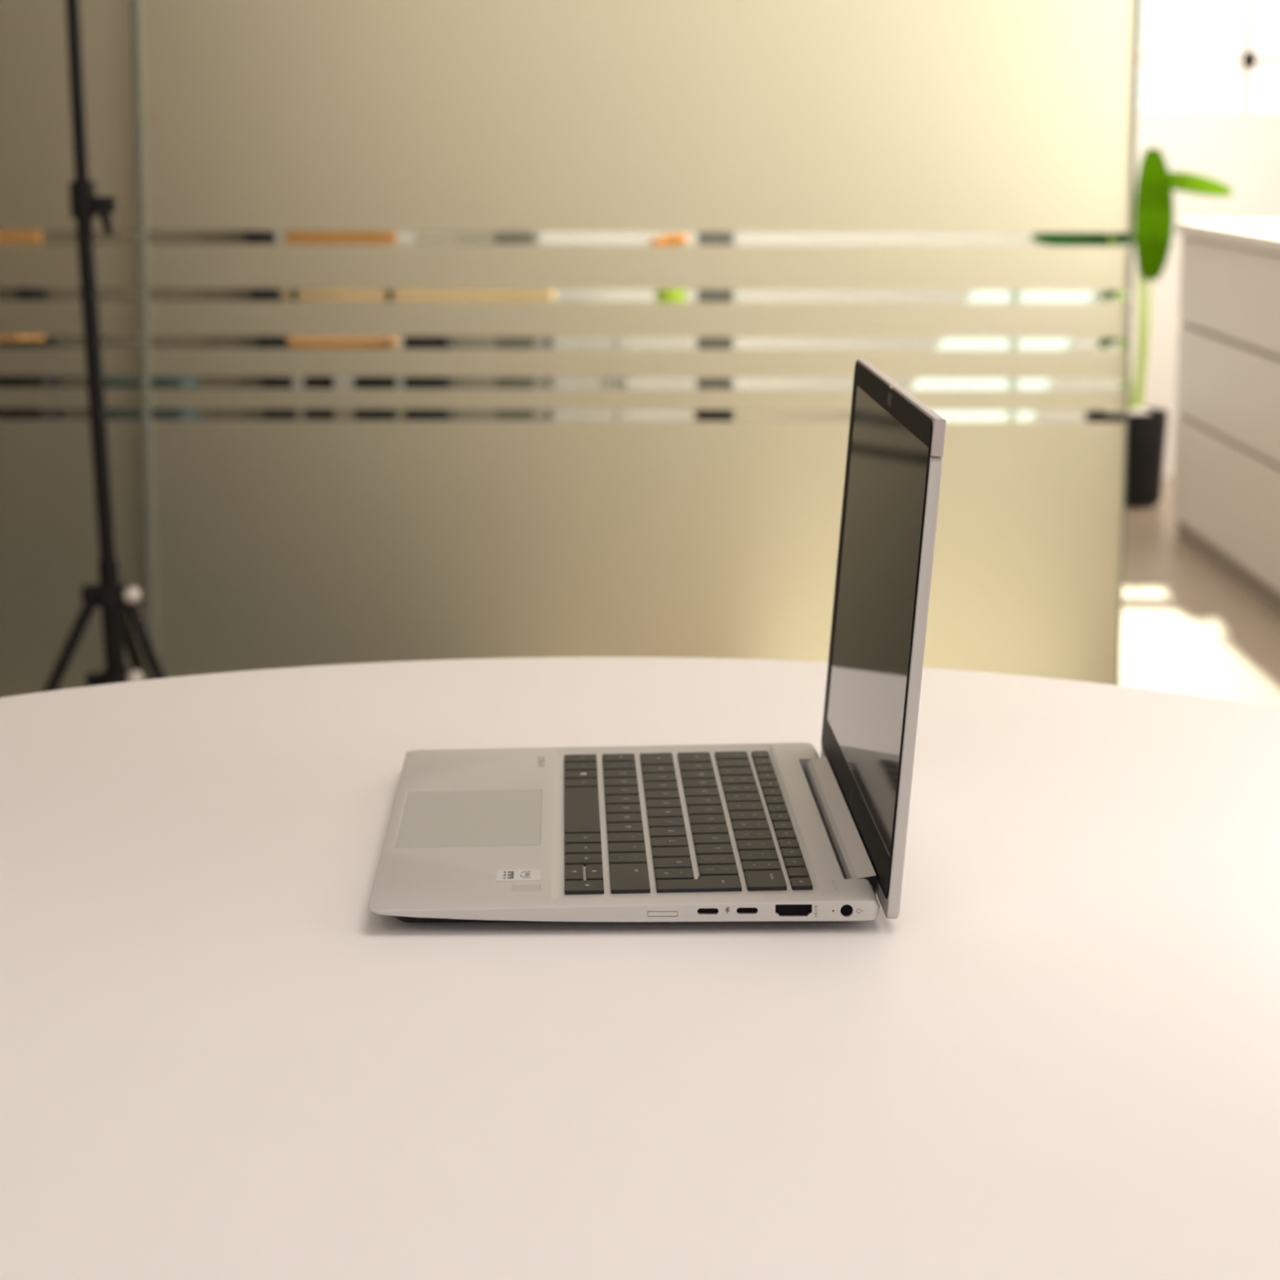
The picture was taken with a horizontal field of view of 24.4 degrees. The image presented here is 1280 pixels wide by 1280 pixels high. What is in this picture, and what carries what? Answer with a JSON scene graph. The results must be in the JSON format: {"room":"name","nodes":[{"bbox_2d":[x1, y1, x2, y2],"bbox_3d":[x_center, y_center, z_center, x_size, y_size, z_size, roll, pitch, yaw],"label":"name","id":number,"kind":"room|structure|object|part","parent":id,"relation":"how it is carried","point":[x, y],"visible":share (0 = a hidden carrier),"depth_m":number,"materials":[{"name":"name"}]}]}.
{"room":"office meeting room","nodes":[
{"label":"office meeting room","id":0,"kind":"room"},
{"bbox_2d":[275,109,1279,477],"bbox_3d":[-0.496,-1.903,9.069,6.200,2.800,0.120,0,10,0],"label":"wall","id":1,"kind":"structure","parent":0,"point":[1238,149],"depth_m":9.13,"materials":[{"name":"paint"}]},
{"bbox_2d":[296,408,850,421],"bbox_3d":[-1.414,-0.637,9.219,4.369,0.250,0.015,0,10,0],"label":"baseboard","id":2,"kind":"structure","parent":1,"relation":"attached to","point":[340,414],"depth_m":9.20,"materials":[{"name":"beige paint"}]},
{"bbox_2d":[946,289,1030,421],"bbox_3d":[1.108,-0.905,9.255,0.660,0.437,0.050,0,10,0],"label":"window","id":3,"kind":"structure","parent":1,"relation":"in","point":[1015,294],"depth_m":9.26,"materials":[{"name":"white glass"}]},
{"bbox_2d":[1138,0,1279,110],"bbox_3d":[1.870,-2.365,8.983,1.190,1.510,0.050,0,10,0],"label":"window","id":4,"kind":"structure","parent":1,"relation":"in","point":[1247,60],"depth_m":9.06,"materials":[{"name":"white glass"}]},
{"bbox_2d":[1120,477,1279,707],"bbox_3d":[-0.501,0.591,3.147,6.400,0.100,12.600,0,10,0],"label":"floor","id":5,"kind":"structure","parent":0,"point":[1188,627],"depth_m":6.49,"materials":[{"name":"tile"}]},
{"bbox_2d":[42,0,166,692],"bbox_3d":[-0.797,-0.555,4.491,0.398,1.698,0.506,0,10,0],"label":"stand","id":6,"kind":"object","parent":5,"relation":"on","point":[114,597],"visible":0.7,"depth_m":4.41,"materials":[{"name":"black metal"}]},
{"bbox_3d":[-0.903,0.123,4.426,0.218,0.370,0.019,-7,12,-36],"label":"leg","id":7,"kind":"part","parent":6,"relation":"part of","materials":[{"name":"black metal"}]},
{"bbox_3d":[-0.787,-0.623,4.358,0.032,0.058,0.030,0,10,0],"label":"clamp knob","id":8,"kind":"part","parent":6,"relation":"part of","materials":[{"name":"black plastic"}]},
{"bbox_3d":[-0.761,-0.068,4.433,0.025,0.025,0.025,0,10,0],"label":"collar knob","id":9,"kind":"part","parent":6,"relation":"part of","materials":[{"name":"white metal"}]},
{"bbox_3d":[-0.782,0.077,4.677,0.019,0.379,0.345,1,10,5],"label":"leg","id":10,"kind":"part","parent":6,"relation":"part of","materials":[{"name":"black metal"}]},
{"bbox_3d":[-0.759,0.058,4.455,0.025,0.025,0.025,0,10,0],"label":"brace knob","id":11,"kind":"part","parent":6,"relation":"part of","materials":[{"name":"white"}]},
{"bbox_3d":[-0.691,0.125,4.426,0.214,0.368,0.019,8,12,37],"label":"leg","id":12,"kind":"part","parent":6,"relation":"part of","materials":[{"name":"black metal"}]},
{"bbox_2d":[0,0,1140,697],"bbox_3d":[-1.385,-1.181,4.878,4.425,2.800,0.018,0,10,0],"label":"glass wall","id":13,"kind":"structure","parent":5,"relation":"on","point":[245,545],"depth_m":4.98,"materials":[{"name":"glass"}]},
{"bbox_2d":[541,336,693,421],"bbox_3d":[-0.068,-0.722,8.924,0.446,0.524,0.466,0,10,0],"label":"base cabinet","id":14,"kind":"object","parent":5,"relation":"on","point":[560,342],"visible":0.06,"depth_m":8.70,"materials":[{"name":"grey metal"}]},
{"bbox_3d":[-0.182,-0.704,8.717,0.212,0.478,0.020,0,10,0],"label":"door","id":15,"kind":"part","parent":14,"relation":"part of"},
{"bbox_3d":[-0.093,-0.750,8.687,0.008,0.060,0.008,0,10,0],"label":"handle","id":16,"kind":"part","parent":14,"relation":"part of","materials":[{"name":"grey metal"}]},
{"bbox_3d":[-0.048,-0.750,8.687,0.008,0.060,0.008,0,10,0],"label":"handle","id":17,"kind":"part","parent":14,"relation":"part of","materials":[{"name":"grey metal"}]},
{"bbox_3d":[0.043,-0.703,8.717,0.217,0.478,0.020,0,10,0],"label":"door","id":18,"kind":"part","parent":14,"relation":"part of","materials":[{"name":"white wood"}]},
{"bbox_2d":[648,233,688,302],"bbox_3d":[0.087,-1.087,8.793,0.127,0.239,0.120,0,10,0],"label":"flowerpot","id":19,"kind":"object","parent":14,"relation":"on","point":[661,295],"visible":0.37,"depth_m":8.76,"materials":[{"name":"green ceramic"}]},
{"bbox_2d":[654,288,686,302],"bbox_3d":[0.091,-1.038,8.802,0.104,0.140,0.104,0,10,0],"label":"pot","id":20,"kind":"object","parent":19,"relation":"on","point":[661,295],"depth_m":8.77,"materials":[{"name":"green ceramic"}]},
{"bbox_2d":[0,657,1279,1279],"bbox_3d":[-0.014,0.468,1.353,1.034,0.754,1.034,0,10,0],"label":"round table","id":21,"kind":"object","parent":5,"relation":"on","point":[1058,1058],"visible":0.88,"depth_m":1.07,"materials":[{"name":"white laminate"}]},
{"bbox_2d":[367,358,946,922],"bbox_3d":[0.001,-0.011,1.309,0.226,0.205,0.308,0,10,-1],"label":"laptop","id":22,"kind":"object","parent":21,"relation":"on","point":[765,832],"visible":1,"depth_m":1.27,"materials":[{"name":"silver metal"}]},
{"bbox_2d":[648,911,677,915],"bbox_3d":[0.009,0.108,1.174,0.012,0.002,0.001,0,10,-2],"label":"tray","id":23,"kind":"object","parent":22,"relation":"on","point":[650,913],"depth_m":1.17,"materials":[{"name":"silver metal"}]},
{"bbox_2d":[695,231,733,421],"bbox_3d":[0.211,-1.738,8.123,0.105,2.800,0.090,0,10,0],"label":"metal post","id":24,"kind":"object","parent":5,"relation":"on","point":[708,238],"visible":0.02,"depth_m":8.24,"materials":[{"name":"black metal"}]},
{"bbox_2d":[1031,147,1231,506],"bbox_3d":[1.391,-0.896,8.470,0.538,1.009,0.236,0,10,0],"label":"potted plant","id":25,"kind":"object","parent":5,"relation":"on","point":[1153,209],"visible":0.81,"depth_m":8.43,"materials":[{"name":"green plant"}]},
{"bbox_3d":[1.366,-0.961,8.491,0.105,0.641,0.021,9,13,42],"label":"stem","id":26,"kind":"part","parent":25,"relation":"part of","materials":[{"name":"green plant"}]},
{"bbox_3d":[1.390,-0.893,8.497,0.022,0.505,0.078,-7,12,-36],"label":"stem","id":27,"kind":"part","parent":25,"relation":"part of","materials":[{"name":"green plant"}]},
{"bbox_3d":[1.399,-0.530,8.534,0.236,0.265,0.236,0,10,0],"label":"planter","id":28,"kind":"part","parent":25,"relation":"part of","materials":[{"name":"black plastic"}]},
{"bbox_3d":[1.429,-0.840,8.486,0.037,0.404,0.021,-8,13,-39],"label":"stem","id":29,"kind":"part","parent":25,"relation":"part of","materials":[{"name":"plant"}]},
{"bbox_3d":[1.428,-0.856,8.477,0.023,0.438,0.018,4,11,22],"label":"stem","id":30,"kind":"part","parent":25,"relation":"part of","materials":[{"name":"green plant"}]},
{"bbox_3d":[1.456,-0.951,8.507,0.023,0.618,0.118,4,11,23],"label":"stem","id":31,"kind":"part","parent":25,"relation":"part of","materials":[{"name":"green plant"}]},
{"bbox_2d":[1172,220,1279,614],"bbox_3d":[1.745,-0.413,6.245,0.672,0.835,3.290,0,10,0],"label":"reception desk","id":32,"kind":"object","parent":5,"relation":"on","point":[1226,500],"visible":1,"depth_m":7.15,"materials":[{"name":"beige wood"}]},
{"bbox_3d":[1.430,-0.188,6.284,0.020,0.267,3.250,0,10,0],"label":"panel","id":33,"kind":"part","parent":32,"relation":"part of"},
{"bbox_3d":[1.431,-0.444,6.240,0.020,0.228,3.250,0,10,0],"label":"panel","id":34,"kind":"part","parent":32,"relation":"part of","materials":[{"name":"white wood"}]},
{"bbox_2d":[1175,220,1279,253],"bbox_3d":[1.746,-0.807,6.177,0.672,0.035,3.290,0,10,0],"label":"countertop","id":35,"kind":"structure","parent":32,"relation":"on","point":[1264,235],"depth_m":7.20,"materials":[{"name":"white"}]},
{"bbox_3d":[1.432,-0.677,6.200,0.020,0.221,3.250,0,10,0],"label":"panel","id":36,"kind":"part","parent":32,"relation":"part of","materials":[{"name":"white wood"}]},
{"bbox_3d":[-1.920,-0.103,6.909,3.340,0.021,3.350,0,10,0],"label":"floor","id":37,"kind":"structure","parent":5,"relation":"on","visible":0},
{"bbox_2d":[0,230,45,341],"bbox_3d":[-1.456,-0.491,6.563,0.214,0.867,0.400,0,10,0],"label":"wooden chair","id":38,"kind":"object","parent":37,"relation":"on","point":[6,237],"visible":0.15,"depth_m":6.65,"materials":[{"name":"orange wood"}]},
{"bbox_3d":[-1.455,-0.918,6.661,0.214,0.059,0.020,0,10,0],"label":"backrest","id":39,"kind":"part","parent":38,"relation":"part of","materials":[{"name":"orange wood"}]},
{"bbox_3d":[-1.456,-0.657,6.529,0.214,0.037,0.390,0,10,0],"label":"seat","id":40,"kind":"part","parent":38,"relation":"part of","materials":[{"name":"orange wood"}]},
{"bbox_3d":[-1.369,-0.805,6.702,0.016,0.271,0.018,0,10,0],"label":"post","id":41,"kind":"part","parent":38,"relation":"part of","materials":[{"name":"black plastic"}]},
{"bbox_2d":[0,339,61,419],"bbox_3d":[-1.301,-0.320,6.288,0.117,0.622,0.200,0,10,0],"label":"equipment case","id":42,"kind":"object","parent":37,"relation":"on","point":[6,381],"visible":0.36,"depth_m":6.16,"materials":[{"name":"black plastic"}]},
{"bbox_2d":[0,230,297,420],"bbox_3d":[-2.047,-1.310,6.787,2.572,2.400,0.060,0,10,0],"label":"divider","id":43,"kind":"object","parent":37,"relation":"on","point":[48,237],"visible":0.02,"depth_m":6.88,"materials":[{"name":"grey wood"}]},
{"bbox_3d":[-1.457,-1.308,6.787,0.304,2.400,0.060,0,10,0],"label":"post","id":44,"kind":"part","parent":43,"relation":"part of","materials":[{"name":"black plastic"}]},
{"bbox_3d":[-0.913,-1.307,6.787,0.304,2.400,0.060,0,10,0],"label":"post","id":45,"kind":"part","parent":43,"relation":"part of","materials":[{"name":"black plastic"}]},
{"bbox_2d":[104,375,199,420],"bbox_3d":[-1.090,-0.336,6.665,0.173,0.526,0.250,0,10,0],"label":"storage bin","id":46,"kind":"object","parent":37,"relation":"on","point":[113,381],"visible":0.19,"depth_m":6.51,"materials":[{"name":"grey plastic"}]},
{"bbox_2d":[283,231,398,420],"bbox_3d":[-0.741,-0.591,7.205,0.278,0.847,0.400,0,10,0],"label":"wooden chair","id":47,"kind":"object","parent":37,"relation":"on","point":[353,237],"visible":0.2,"depth_m":7.30,"materials":[{"name":"orange wood"}]},
{"bbox_3d":[-0.859,-0.880,7.349,0.016,0.298,0.018,0,10,0],"label":"post","id":48,"kind":"part","parent":47,"relation":"part of","materials":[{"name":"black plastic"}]},
{"bbox_3d":[-0.779,-0.406,7.054,0.034,0.535,0.030,0,10,0],"label":"leg","id":49,"kind":"part","parent":47,"relation":"part of","materials":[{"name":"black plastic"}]},
{"bbox_3d":[-0.778,-0.463,7.379,0.034,0.535,0.030,0,10,0],"label":"leg","id":50,"kind":"part","parent":47,"relation":"part of","materials":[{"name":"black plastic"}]},
{"bbox_3d":[-0.740,-1.005,7.306,0.278,0.065,0.020,0,10,0],"label":"backrest","id":51,"kind":"part","parent":47,"relation":"part of","materials":[{"name":"orange wood"}]},
{"bbox_3d":[-0.740,-0.720,7.177,0.278,0.041,0.390,0,10,0],"label":"seat","id":52,"kind":"part","parent":47,"relation":"part of","materials":[{"name":"orange wood"}]},
{"bbox_3d":[-0.642,-0.406,7.054,0.070,0.535,0.030,0,10,0],"label":"leg","id":53,"kind":"part","parent":47,"relation":"part of","materials":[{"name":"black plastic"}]},
{"bbox_3d":[-0.621,-0.880,7.349,0.016,0.298,0.018,0,10,0],"label":"post","id":54,"kind":"part","parent":47,"relation":"part of","materials":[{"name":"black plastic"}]},
{"bbox_3d":[-0.642,-0.462,7.379,0.070,0.535,0.030,0,10,0],"label":"leg","id":55,"kind":"part","parent":47,"relation":"part of","materials":[{"name":"black plastic"}]},
{"bbox_2d":[282,288,557,421],"bbox_3d":[-0.566,-0.599,7.761,0.687,0.674,0.500,0,10,0],"label":"desk","id":56,"kind":"object","parent":37,"relation":"on","point":[338,295],"visible":0.33,"depth_m":7.46,"materials":[{"name":"brown wood"}]},
{"bbox_2d":[282,288,557,302],"bbox_3d":[-0.566,-0.910,7.708,0.687,0.042,0.500,0,10,0],"label":"countertop","id":57,"kind":"structure","parent":56,"relation":"on","point":[338,295],"depth_m":7.46,"materials":[{"name":"beige wood"}]},
{"bbox_3d":[-0.243,-0.609,7.952,0.024,0.632,0.080,0,10,0],"label":"leg","id":58,"kind":"part","parent":56,"relation":"part of","materials":[{"name":"grey metal"}]},
{"bbox_2d":[403,336,454,420],"bbox_3d":[-0.503,-0.444,7.103,0.104,0.593,0.250,0,10,0],"label":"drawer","id":59,"kind":"object","parent":37,"relation":"on","point":[409,342],"visible":0.06,"depth_m":6.95,"materials":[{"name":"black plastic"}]},
{"bbox_2d":[414,231,540,421],"bbox_3d":[-0.452,-0.914,8.341,0.325,1.100,0.450,0,10,0],"label":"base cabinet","id":60,"kind":"object","parent":37,"relation":"on","point":[421,237],"visible":0.02,"depth_m":8.13,"materials":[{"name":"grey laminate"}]},
{"bbox_3d":[-0.560,-0.898,8.126,0.110,1.040,0.020,0,10,0],"label":"door","id":61,"kind":"part","parent":60,"relation":"part of","materials":[{"name":"beige"}]},
{"bbox_3d":[-0.451,-0.898,8.126,0.103,1.040,0.020,0,10,0],"label":"door","id":62,"kind":"part","parent":60,"relation":"part of","materials":[{"name":"beige"}]},
{"bbox_3d":[-0.345,-0.897,8.126,0.105,1.040,0.020,0,10,0],"label":"door","id":63,"kind":"part","parent":60,"relation":"part of","materials":[{"name":"grey"}]}
]}

